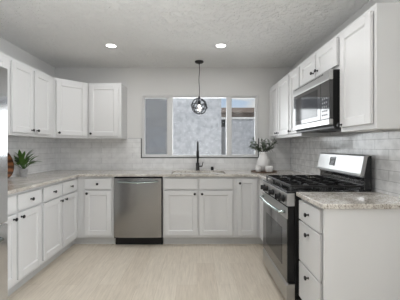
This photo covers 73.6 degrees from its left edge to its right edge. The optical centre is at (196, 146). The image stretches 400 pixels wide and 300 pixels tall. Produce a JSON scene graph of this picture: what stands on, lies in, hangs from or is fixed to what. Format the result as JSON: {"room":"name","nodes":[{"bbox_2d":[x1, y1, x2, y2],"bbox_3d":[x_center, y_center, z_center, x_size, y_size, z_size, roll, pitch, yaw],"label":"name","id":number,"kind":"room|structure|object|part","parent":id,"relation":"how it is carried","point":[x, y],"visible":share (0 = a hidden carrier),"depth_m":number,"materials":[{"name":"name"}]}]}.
{"room":"kitchen","nodes":[
{"label":"kitchen","id":0,"kind":"room"},
{"bbox_2d":[0,37,54,138],"bbox_3d":[-2.190,0.045,1.695,0.150,2.440,4.590,0,0,0],"label":"wall","id":1,"kind":"structure","parent":0,"point":[6,47],"depth_m":3.28,"materials":[{"name":"paint"}]},
{"bbox_2d":[0,52,6,67],"bbox_3d":[-1.933,-0.488,2.217,0.361,0.762,0.634,0,0,0],"label":"upper cabinet","id":2,"kind":"object","parent":1,"relation":"attached to","point":[3,59],"visible":0.27,"depth_m":2.47,"materials":[{"name":"white paint"}]},
{"bbox_2d":[6,55,53,137],"bbox_3d":[-1.933,-0.488,2.957,0.361,0.762,0.842,0,0,0],"label":"upper cabinet","id":3,"kind":"object","parent":1,"relation":"attached to","point":[30,90],"visible":0.94,"depth_m":2.86,"materials":[{"name":"white paint"}]},
{"bbox_3d":[-1.793,-0.486,2.755,0.020,0.693,0.330,0,0,0],"label":"door","id":4,"kind":"part","parent":3,"relation":"part of","materials":[{"name":"white paint"}]},
{"bbox_3d":[-1.794,-0.486,2.755,0.015,0.583,0.220,0,0,0],"label":"panel","id":5,"kind":"part","parent":3,"relation":"part of","materials":[{"name":"white paint"}]},
{"bbox_3d":[-1.793,-0.486,3.110,0.020,0.693,0.320,0,0,0],"label":"door","id":6,"kind":"part","parent":3,"relation":"part of","materials":[{"name":"white paint"}]},
{"bbox_3d":[-1.794,-0.486,3.110,0.015,0.583,0.210,0,0,0],"label":"panel","id":7,"kind":"part","parent":3,"relation":"part of","materials":[{"name":"white paint"}]},
{"bbox_2d":[8,137,54,176],"bbox_3d":[-2.110,0.122,2.930,0.008,0.457,2.100,0,0,0],"label":"tile backsplash","id":8,"kind":"structure","parent":1,"relation":"attached to","point":[44,149],"depth_m":3.49,"materials":[{"name":"white tile"}]},
{"bbox_2d":[8,238,284,299],"bbox_3d":[-0.350,1.315,0.145,7.700,0.100,8.090,0,0,0],"label":"floor","id":9,"kind":"structure","parent":0,"point":[163,271],"depth_m":2.64,"materials":[{"name":"beige wood"}]},
{"bbox_2d":[0,66,7,299],"bbox_3d":[-1.669,0.362,1.410,0.832,1.805,0.908,0,0,0],"label":"refrigerator","id":10,"kind":"object","parent":9,"relation":"on","point":[3,71],"visible":1,"depth_m":1.82,"materials":[{"name":"grey"}]},
{"bbox_3d":[-1.349,0.870,1.410,0.067,0.670,0.908,0,0,0],"label":"freezer drawer","id":11,"kind":"part","parent":10,"relation":"part of","materials":[{"name":"silver metal"}]},
{"bbox_3d":[-1.349,-0.007,1.639,0.067,1.065,0.451,0,0,0],"label":"door","id":12,"kind":"part","parent":10,"relation":"part of","materials":[{"name":"silver metal"}]},
{"bbox_2d":[5,187,41,295],"bbox_3d":[-1.784,0.824,2.232,0.638,0.882,0.734,0,0,0],"label":"base cabinet","id":13,"kind":"object","parent":9,"relation":"on","point":[24,222],"visible":0.83,"depth_m":2.33,"materials":[{"name":"white paint"}]},
{"bbox_3d":[-1.506,0.844,2.053,0.015,0.452,0.226,0,0,0],"label":"panel","id":14,"kind":"part","parent":13,"relation":"part of","materials":[{"name":"white paint"}]},
{"bbox_3d":[-1.506,0.844,2.053,0.020,0.562,0.336,0,0,0],"label":"door","id":15,"kind":"part","parent":13,"relation":"part of","materials":[{"name":"white paint"}]},
{"bbox_3d":[-1.506,0.476,2.053,0.020,0.134,0.336,0,0,0],"label":"drawer","id":16,"kind":"part","parent":13,"relation":"part of","materials":[{"name":"white paint"}]},
{"bbox_3d":[-1.506,0.476,2.412,0.020,0.134,0.336,0,0,0],"label":"drawer","id":17,"kind":"part","parent":13,"relation":"part of","materials":[{"name":"white paint"}]},
{"bbox_3d":[-1.506,0.844,2.412,0.020,0.562,0.336,0,0,0],"label":"door","id":18,"kind":"part","parent":13,"relation":"part of","materials":[{"name":"white paint"}]},
{"bbox_3d":[-1.506,0.844,2.412,0.015,0.452,0.226,0,0,0],"label":"panel","id":19,"kind":"part","parent":13,"relation":"part of","materials":[{"name":"white paint"}]},
{"bbox_2d":[33,177,77,275],"bbox_3d":[-1.784,0.824,2.987,0.638,0.882,0.774,0,0,0],"label":"base cabinet","id":20,"kind":"object","parent":9,"relation":"on","point":[59,203],"visible":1,"depth_m":2.91,"materials":[{"name":"white paint"}]},
{"bbox_3d":[-1.506,0.476,2.798,0.020,0.134,0.356,0,0,0],"label":"drawer","id":21,"kind":"part","parent":20,"relation":"part of","materials":[{"name":"white paint"}]},
{"bbox_3d":[-1.506,0.844,2.798,0.020,0.562,0.356,0,0,0],"label":"door","id":22,"kind":"part","parent":20,"relation":"part of","materials":[{"name":"white paint"}]},
{"bbox_3d":[-1.506,0.844,2.798,0.015,0.452,0.246,0,0,0],"label":"panel","id":23,"kind":"part","parent":20,"relation":"part of","materials":[{"name":"white paint"}]},
{"bbox_3d":[-1.506,0.476,3.177,0.020,0.134,0.356,0,0,0],"label":"drawer","id":24,"kind":"part","parent":20,"relation":"part of","materials":[{"name":"white paint"}]},
{"bbox_3d":[-1.506,0.844,3.177,0.020,0.562,0.356,0,0,0],"label":"door","id":25,"kind":"part","parent":20,"relation":"part of","materials":[{"name":"white paint"}]},
{"bbox_3d":[-1.506,0.844,3.177,0.015,0.452,0.246,0,0,0],"label":"panel","id":26,"kind":"part","parent":20,"relation":"part of","materials":[{"name":"white paint"}]},
{"bbox_2d":[8,170,310,194],"bbox_3d":[-0.359,0.366,2.926,3.511,0.031,2.126,0,0,0],"label":"countertop","id":27,"kind":"structure","parent":20,"relation":"on","point":[16,184],"depth_m":3.35,"materials":[{"name":"stone"}]},
{"bbox_2d":[8,153,13,177],"bbox_3d":[-2.049,0.188,2.825,0.082,0.319,0.324,0,0,0],"label":"round board","id":28,"kind":"object","parent":27,"relation":"on","point":[10,160],"visible":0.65,"depth_m":2.92,"materials":[{"name":"brown wood"}]},
{"bbox_2d":[13,150,41,176],"bbox_3d":[-1.918,0.190,3.116,0.350,0.322,0.249,0,0,0],"label":"potted plant","id":29,"kind":"object","parent":27,"relation":"on","point":[22,160],"visible":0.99,"depth_m":3.03,"materials":[{"name":"green plant"}]},
{"bbox_3d":[-1.985,0.305,3.060,0.094,0.092,0.094,0,0,0],"label":"pot","id":30,"kind":"part","parent":29,"relation":"part of","materials":[{"name":"white ceramic"}]},
{"bbox_2d":[196,141,202,170],"bbox_3d":[0.009,0.139,3.808,0.111,0.424,0.212,0,0,21],"label":"kitchen faucet","id":31,"kind":"object","parent":27,"relation":"on","point":[197,151],"visible":1,"depth_m":3.75,"materials":[{"name":"black metal"}]},
{"bbox_2d":[251,170,276,172],"bbox_3d":[0.915,0.344,3.655,0.350,0.013,0.350,0,0,0],"label":"serving tray","id":32,"kind":"object","parent":27,"relation":"on","point":[274,171],"visible":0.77,"depth_m":3.56,"materials":[{"name":"brown wood"}]},
{"bbox_2d":[255,165,260,171],"bbox_3d":[0.820,0.300,3.570,0.076,0.085,0.076,0,0,0],"label":"ceramic cup","id":33,"kind":"object","parent":32,"relation":"on","point":[258,167],"visible":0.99,"depth_m":3.54,"materials":[{"name":"white ceramic"}]},
{"bbox_2d":[249,137,277,170],"bbox_3d":[0.901,0.103,3.721,0.430,0.480,0.340,0,0,0],"label":"flower vase","id":34,"kind":"object","parent":32,"relation":"on","point":[263,160],"visible":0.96,"depth_m":3.66,"materials":[{"name":"white ceramic"}]},
{"bbox_2d":[265,166,272,171],"bbox_3d":[0.960,0.303,3.550,0.100,0.080,0.100,0,0,0],"label":"ceramic cup","id":35,"kind":"object","parent":32,"relation":"on","point":[267,168],"visible":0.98,"depth_m":3.51,"materials":[{"name":"white ceramic"}]},
{"bbox_2d":[71,177,79,245],"bbox_3d":[-1.808,0.824,3.679,0.590,0.882,0.598,0,0,0],"label":"base cabinet","id":36,"kind":"object","parent":9,"relation":"on","point":[77,240],"visible":0.1,"depth_m":3.45,"materials":[{"name":"white paint"}]},
{"bbox_2d":[78,177,115,243],"bbox_3d":[-1.284,0.824,3.659,0.456,0.882,0.638,0,0,0],"label":"base cabinet","id":37,"kind":"object","parent":9,"relation":"on","point":[95,194],"visible":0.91,"depth_m":3.38,"materials":[{"name":"white paint"}]},
{"bbox_3d":[-1.250,0.476,3.381,0.335,0.134,0.020,0,0,0],"label":"drawer","id":38,"kind":"part","parent":37,"relation":"part of","materials":[{"name":"white paint"}]},
{"bbox_3d":[-1.250,0.844,3.381,0.335,0.562,0.020,0,0,0],"label":"door","id":39,"kind":"part","parent":37,"relation":"part of","materials":[{"name":"white paint"}]},
{"bbox_3d":[-1.250,0.844,3.381,0.225,0.452,0.015,0,0,0],"label":"panel","id":40,"kind":"part","parent":37,"relation":"part of","materials":[{"name":"white paint"}]},
{"bbox_2d":[114,177,162,243],"bbox_3d":[-0.744,0.826,3.630,0.610,0.878,0.680,0,0,0],"label":"dishwasher","id":41,"kind":"object","parent":9,"relation":"on","point":[138,201],"visible":0.88,"depth_m":3.35,"materials":[{"name":"silver metal"}]},
{"bbox_3d":[-0.743,0.449,3.320,0.520,0.032,0.060,0,0,0],"label":"handle","id":42,"kind":"part","parent":41,"relation":"part of","materials":[{"name":"grey metal"}]},
{"bbox_3d":[-0.744,1.215,3.467,0.606,0.100,0.045,0,0,0],"label":"kick plate","id":43,"kind":"part","parent":41,"relation":"part of","materials":[{"name":"black plastic"}]},
{"bbox_2d":[163,173,233,243],"bbox_3d":[0.019,0.824,3.659,0.901,0.882,0.638,0,0,0],"label":"base cabinet","id":44,"kind":"object","parent":9,"relation":"on","point":[196,210],"visible":0.98,"depth_m":3.38,"materials":[{"name":"white paint"}]},
{"bbox_3d":[-0.202,0.476,3.381,0.420,0.134,0.020,0,0,0],"label":"false drawer","id":45,"kind":"part","parent":44,"relation":"part of","materials":[{"name":"white paint"}]},
{"bbox_3d":[-0.202,0.844,3.381,0.420,0.562,0.020,0,0,0],"label":"door","id":46,"kind":"part","parent":44,"relation":"part of","materials":[{"name":"white paint"}]},
{"bbox_3d":[-0.202,0.844,3.381,0.310,0.452,0.015,0,0,0],"label":"panel","id":47,"kind":"part","parent":44,"relation":"part of","materials":[{"name":"white paint"}]},
{"bbox_3d":[0.240,0.476,3.381,0.420,0.134,0.020,0,0,0],"label":"false drawer","id":48,"kind":"part","parent":44,"relation":"part of","materials":[{"name":"white paint"}]},
{"bbox_3d":[0.240,0.844,3.381,0.420,0.562,0.020,0,0,0],"label":"door","id":49,"kind":"part","parent":44,"relation":"part of","materials":[{"name":"white paint"}]},
{"bbox_3d":[0.240,0.844,3.381,0.310,0.452,0.015,0,0,0],"label":"panel","id":50,"kind":"part","parent":44,"relation":"part of","materials":[{"name":"white paint"}]},
{"bbox_2d":[233,177,258,243],"bbox_3d":[0.628,0.824,3.659,0.316,0.882,0.638,0,0,0],"label":"base cabinet","id":51,"kind":"object","parent":9,"relation":"on","point":[246,189],"visible":0.93,"depth_m":3.38,"materials":[{"name":"white paint"}]},
{"bbox_3d":[0.631,0.767,3.381,0.247,0.716,0.020,0,0,0],"label":"door","id":52,"kind":"part","parent":51,"relation":"part of","materials":[{"name":"white paint"}]},
{"bbox_3d":[0.631,0.767,3.381,0.137,0.606,0.015,0,0,0],"label":"panel","id":53,"kind":"part","parent":51,"relation":"part of","materials":[{"name":"white paint"}]},
{"bbox_2d":[258,177,262,243],"bbox_3d":[1.086,0.824,3.679,0.598,0.882,0.598,0,0,0],"label":"base cabinet","id":54,"kind":"object","parent":9,"relation":"on","point":[260,241],"visible":0.05,"depth_m":3.38,"materials":[{"name":"white paint"}]},
{"bbox_2d":[260,178,262,240],"bbox_3d":[1.066,0.824,3.105,0.638,0.882,0.548,0,0,0],"label":"base cabinet","id":55,"kind":"object","parent":9,"relation":"on","point":[261,179],"visible":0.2,"depth_m":3.23,"materials":[{"name":"white paint"}]},
{"bbox_3d":[0.788,0.844,3.070,0.015,0.452,0.330,0,0,0],"label":"panel","id":56,"kind":"part","parent":55,"relation":"part of","materials":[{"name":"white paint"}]},
{"bbox_2d":[259,153,371,299],"bbox_3d":[1.000,0.667,2.443,0.755,1.195,0.752,0,0,0],"label":"gas range","id":57,"kind":"object","parent":9,"relation":"on","point":[338,172],"visible":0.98,"depth_m":2.20,"materials":[{"name":"silver metal"}]},
{"bbox_3d":[0.675,0.419,2.443,0.045,0.060,0.060,0,0,0],"label":"knob","id":58,"kind":"part","parent":57,"relation":"part of","materials":[{"name":"black plastic"}]},
{"bbox_3d":[0.660,0.517,2.443,0.075,0.025,0.684,0,0,0],"label":"handle","id":59,"kind":"part","parent":57,"relation":"part of","materials":[{"name":"grey metal"}]},
{"bbox_3d":[0.699,0.520,2.443,0.008,0.090,0.748,0,0,0],"label":"door frame","id":60,"kind":"part","parent":57,"relation":"part of","materials":[{"name":"silver metal"}]},
{"bbox_3d":[0.727,1.145,2.443,0.064,0.151,0.748,0,0,0],"label":"storage drawer","id":61,"kind":"part","parent":57,"relation":"part of","materials":[{"name":"silver metal"}]},
{"bbox_3d":[0.729,0.767,2.443,0.054,0.585,0.748,0,0,0],"label":"oven door","id":62,"kind":"part","parent":57,"relation":"part of","materials":[{"name":"silver metal"}]},
{"bbox_3d":[0.726,0.416,2.443,0.061,0.098,0.752,0,0,0],"label":"control panel","id":63,"kind":"part","parent":57,"relation":"part of","materials":[{"name":"silver metal"}]},
{"bbox_3d":[0.675,0.419,2.148,0.045,0.060,0.060,0,0,0],"label":"knob","id":64,"kind":"part","parent":57,"relation":"part of","materials":[{"name":"black plastic"}]},
{"bbox_2d":[263,179,365,193],"bbox_3d":[1.004,0.357,2.443,0.616,0.018,0.752,0,0,0],"label":"cooktop","id":65,"kind":"object","parent":57,"relation":"in","point":[275,185],"depth_m":2.15,"materials":[{"name":"black metal"}]},
{"bbox_3d":[1.299,0.306,2.443,0.005,0.067,0.740,0,0,0],"label":"panel","id":66,"kind":"part","parent":57,"relation":"part of","materials":[{"name":"black metal"}]},
{"bbox_2d":[299,198,399,299],"bbox_3d":[1.066,0.824,1.851,0.638,0.882,0.408,0,0,0],"label":"base cabinet","id":67,"kind":"object","parent":9,"relation":"on","point":[345,254],"visible":0.96,"depth_m":1.65,"materials":[{"name":"white paint"}]},
{"bbox_3d":[0.788,1.006,1.869,0.020,0.268,0.348,0,0,0],"label":"drawer","id":68,"kind":"part","parent":67,"relation":"part of","materials":[{"name":"white paint"}]},
{"bbox_3d":[0.788,0.713,1.869,0.020,0.295,0.348,0,0,0],"label":"drawer","id":69,"kind":"part","parent":67,"relation":"part of","materials":[{"name":"white paint"}]},
{"bbox_3d":[0.788,0.481,1.869,0.020,0.144,0.348,0,0,0],"label":"drawer","id":70,"kind":"part","parent":67,"relation":"part of","materials":[{"name":"white paint"}]},
{"bbox_2d":[296,192,399,208],"bbox_3d":[1.079,0.366,1.840,0.634,0.031,0.436,0,0,0],"label":"countertop","id":71,"kind":"structure","parent":67,"relation":"on","point":[324,200],"depth_m":1.76,"materials":[{"name":"stone"}]},
{"bbox_3d":[1.085,0.824,1.656,0.601,0.882,0.018,0,0,0],"label":"panel","id":72,"kind":"part","parent":67,"relation":"part of","materials":[{"name":"white paint"}]},
{"bbox_2d":[55,67,290,137],"bbox_3d":[-0.359,0.045,4.065,3.812,2.440,0.150,0,0,0],"label":"wall","id":73,"kind":"structure","parent":0,"point":[139,81],"depth_m":3.99,"materials":[{"name":"paint"}]},
{"bbox_2d":[45,78,88,138],"bbox_3d":[-1.809,-0.488,3.679,0.608,0.762,0.618,0,0,0],"label":"upper cabinet","id":74,"kind":"object","parent":73,"relation":"attached to","point":[70,97],"visible":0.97,"depth_m":3.51,"materials":[{"name":"white paint"}]},
{"bbox_3d":[-1.646,-0.486,3.521,0.020,0.693,0.383,0,0,45],"label":"door","id":75,"kind":"part","parent":74,"relation":"part of","materials":[{"name":"white paint"}]},
{"bbox_3d":[-1.647,-0.486,3.522,0.015,0.583,0.273,0,0,45],"label":"panel","id":76,"kind":"part","parent":74,"relation":"part of","materials":[{"name":"white paint"}]},
{"bbox_2d":[88,83,126,138],"bbox_3d":[-1.272,-0.488,3.808,0.464,0.762,0.361,0,0,0],"label":"upper cabinet","id":77,"kind":"object","parent":73,"relation":"attached to","point":[107,102],"visible":1,"depth_m":3.67,"materials":[{"name":"white paint"}]},
{"bbox_3d":[-1.278,-0.486,3.668,0.395,0.693,0.020,0,0,0],"label":"door","id":78,"kind":"part","parent":77,"relation":"part of","materials":[{"name":"white paint"}]},
{"bbox_3d":[-1.278,-0.486,3.668,0.285,0.583,0.015,0,0,0],"label":"panel","id":79,"kind":"part","parent":77,"relation":"part of","materials":[{"name":"white paint"}]},
{"bbox_2d":[55,138,289,169],"bbox_3d":[-0.359,0.116,3.982,3.508,0.471,0.012,0,0,0],"label":"tile backsplash","id":80,"kind":"structure","parent":73,"relation":"attached to","point":[99,153],"depth_m":3.98,"materials":[{"name":"white tile"}]},
{"bbox_3d":[0.046,0.030,3.982,1.758,0.293,0.012,0,0,0],"label":"edge trim","id":81,"kind":"part","parent":80,"relation":"part of","materials":[{"name":"white tile"}]},
{"bbox_2d":[142,95,257,156],"bbox_3d":[0.046,-0.297,4.018,1.732,0.924,0.084,0,0,0],"label":"window","id":82,"kind":"structure","parent":73,"relation":"in","point":[169,98],"depth_m":4.00,"materials":[{"name":"white plastic"}]},
{"bbox_2d":[0,0,369,66],"bbox_3d":[-0.350,-1.235,0.145,7.700,0.120,8.090,0,0,0],"label":"ceiling","id":83,"kind":"structure","parent":0,"point":[60,33],"depth_m":2.72,"materials":[{"name":"white paint"}]},
{"bbox_2d":[104,43,117,47],"bbox_3d":[-1.000,-1.171,3.120,0.152,0.005,0.152,0,0,0],"label":"recessed light","id":84,"kind":"object","parent":83,"relation":"in","point":[109,45],"visible":1,"depth_m":3.12,"materials":[{"name":"white plastic"}]},
{"bbox_2d":[191,60,207,113],"bbox_3d":[0.032,-0.806,3.700,0.236,0.736,0.225,0,0,0],"label":"pendant lamp","id":85,"kind":"object","parent":83,"relation":"hanging from","point":[199,108],"visible":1,"depth_m":3.68,"materials":[{"name":"black metal"}]},
{"bbox_2d":[214,43,226,47],"bbox_3d":[0.280,-1.171,3.120,0.152,0.005,0.152,0,0,0],"label":"recessed light","id":86,"kind":"object","parent":83,"relation":"in","point":[219,45],"visible":1,"depth_m":3.12,"materials":[{"name":"white plastic"}]},
{"bbox_2d":[291,0,399,191],"bbox_3d":[1.472,0.045,2.445,0.150,2.440,3.090,0,0,0],"label":"wall","id":87,"kind":"structure","parent":0,"point":[370,3],"depth_m":2.52,"materials":[{"name":"paint"}]},
{"bbox_2d":[269,72,298,138],"bbox_3d":[1.214,-0.488,3.543,0.361,0.762,0.886,0,0,0],"label":"upper cabinet","id":88,"kind":"object","parent":87,"relation":"attached to","point":[279,92],"visible":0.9,"depth_m":3.47,"materials":[{"name":"white paint"}]},
{"bbox_3d":[1.075,-0.486,3.736,0.020,0.693,0.383,0,0,0],"label":"door","id":89,"kind":"part","parent":88,"relation":"part of","materials":[{"name":"white paint"}]},
{"bbox_3d":[1.075,-0.486,3.736,0.015,0.583,0.273,0,0,0],"label":"panel","id":90,"kind":"part","parent":88,"relation":"part of","materials":[{"name":"white paint"}]},
{"bbox_3d":[1.075,-0.486,3.320,0.015,0.583,0.299,0,0,0],"label":"panel","id":91,"kind":"part","parent":88,"relation":"part of","materials":[{"name":"white paint"}]},
{"bbox_3d":[1.075,-0.486,3.320,0.020,0.693,0.409,0,0,0],"label":"door","id":92,"kind":"part","parent":88,"relation":"part of","materials":[{"name":"white paint"}]},
{"bbox_2d":[287,63,330,136],"bbox_3d":[1.214,-0.488,2.942,0.361,0.762,0.314,0,0,0],"label":"upper cabinet","id":93,"kind":"object","parent":87,"relation":"attached to","point":[294,76],"visible":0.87,"depth_m":2.98,"materials":[{"name":"white paint"}]},
{"bbox_3d":[1.075,-0.486,2.942,0.020,0.693,0.275,0,0,0],"label":"door","id":94,"kind":"part","parent":93,"relation":"part of","materials":[{"name":"white paint"}]},
{"bbox_3d":[1.075,-0.486,2.942,0.015,0.583,0.165,0,0,0],"label":"panel","id":95,"kind":"part","parent":93,"relation":"part of","materials":[{"name":"white paint"}]},
{"bbox_2d":[300,32,340,85],"bbox_3d":[1.214,-0.728,2.402,0.361,0.282,0.764,0,0,0],"label":"upper cabinet","id":96,"kind":"object","parent":87,"relation":"attached to","point":[327,57],"visible":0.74,"depth_m":2.29,"materials":[{"name":"white paint"}]},
{"bbox_3d":[1.075,-0.727,2.589,0.015,0.103,0.238,0,0,0],"label":"panel","id":97,"kind":"part","parent":96,"relation":"part of","materials":[{"name":"white paint"}]},
{"bbox_3d":[1.075,-0.727,2.589,0.020,0.213,0.348,0,0,0],"label":"door","id":98,"kind":"part","parent":96,"relation":"part of","materials":[{"name":"white paint"}]},
{"bbox_2d":[293,69,340,132],"bbox_3d":[1.192,-0.359,2.402,0.386,0.448,0.759,0,0,0],"label":"microwave oven","id":99,"kind":"object","parent":96,"relation":"attached to","point":[316,103],"visible":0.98,"depth_m":2.22,"materials":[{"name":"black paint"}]},
{"bbox_3d":[1.016,-0.358,2.465,0.029,0.296,0.594,0,0,0],"label":"door","id":100,"kind":"part","parent":99,"relation":"part of","materials":[{"name":"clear glass"}]},
{"bbox_3d":[1.016,-0.358,2.094,0.029,0.296,0.142,0,0,0],"label":"control panel","id":101,"kind":"part","parent":99,"relation":"part of","materials":[{"name":"black glass"}]},
{"bbox_3d":[1.075,-0.727,2.216,0.015,0.103,0.238,0,0,0],"label":"panel","id":102,"kind":"part","parent":96,"relation":"part of","materials":[{"name":"white paint"}]},
{"bbox_3d":[1.075,-0.727,2.216,0.020,0.213,0.348,0,0,0],"label":"door","id":103,"kind":"part","parent":96,"relation":"part of","materials":[{"name":"white paint"}]},
{"bbox_2d":[290,131,399,196],"bbox_3d":[1.391,0.122,2.792,0.008,0.457,2.374,0,0,0],"label":"tile backsplash","id":104,"kind":"structure","parent":87,"relation":"attached to","point":[384,147],"depth_m":2.20,"materials":[{"name":"white tile"}]},
{"bbox_2d":[337,3,399,131],"bbox_3d":[1.214,-0.488,1.820,0.361,0.762,0.399,0,0,0],"label":"upper cabinet","id":105,"kind":"object","parent":87,"relation":"attached to","point":[370,45],"visible":1,"depth_m":1.65,"materials":[{"name":"white paint"}]},
{"bbox_3d":[1.075,-0.486,1.820,0.015,0.583,0.240,0,0,0],"label":"panel","id":106,"kind":"part","parent":105,"relation":"part of","materials":[{"name":"white paint"}]},
{"bbox_3d":[1.075,-0.486,1.820,0.020,0.693,0.350,0,0,0],"label":"door","id":107,"kind":"part","parent":105,"relation":"part of","materials":[{"name":"white paint"}]},
{"label":"outside","id":108,"kind":"structure","parent":0,"visible":0},
{"bbox_3d":[0.500,1.415,17.095,19.000,0.100,25.810,0,0,0],"label":"ground","id":109,"kind":"structure","parent":108,"visible":0},
{"bbox_2d":[145,98,220,154],"bbox_3d":[-2.212,-0.785,6.450,5.575,4.300,0.300,0,0,0],"label":"neighbor house","id":110,"kind":"structure","parent":109,"relation":"on","point":[189,127],"depth_m":6.30,"materials":[{"name":"grey paint"}]},
{"bbox_2d":[221,120,224,154],"bbox_3d":[0.782,0.290,7.950,0.110,2.150,0.116,0,0,0],"label":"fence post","id":111,"kind":"object","parent":109,"relation":"on","point":[222,121],"visible":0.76,"depth_m":7.90,"materials":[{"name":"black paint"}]},
{"bbox_2d":[221,117,254,154],"bbox_3d":[3.225,0.240,8.300,5.590,2.250,0.260,0,0,0],"label":"wall","id":112,"kind":"structure","parent":109,"relation":"on","point":[243,128],"depth_m":8.20,"materials":[{"name":"grey paint"}]},
{"bbox_2d":[221,108,254,116],"bbox_3d":[3.675,-0.305,16.500,5.850,3.340,5.600,0,0,0],"label":"building","id":113,"kind":"structure","parent":109,"relation":"on","point":[236,112],"depth_m":13.77,"materials":[{"name":"paint"}]}
]}

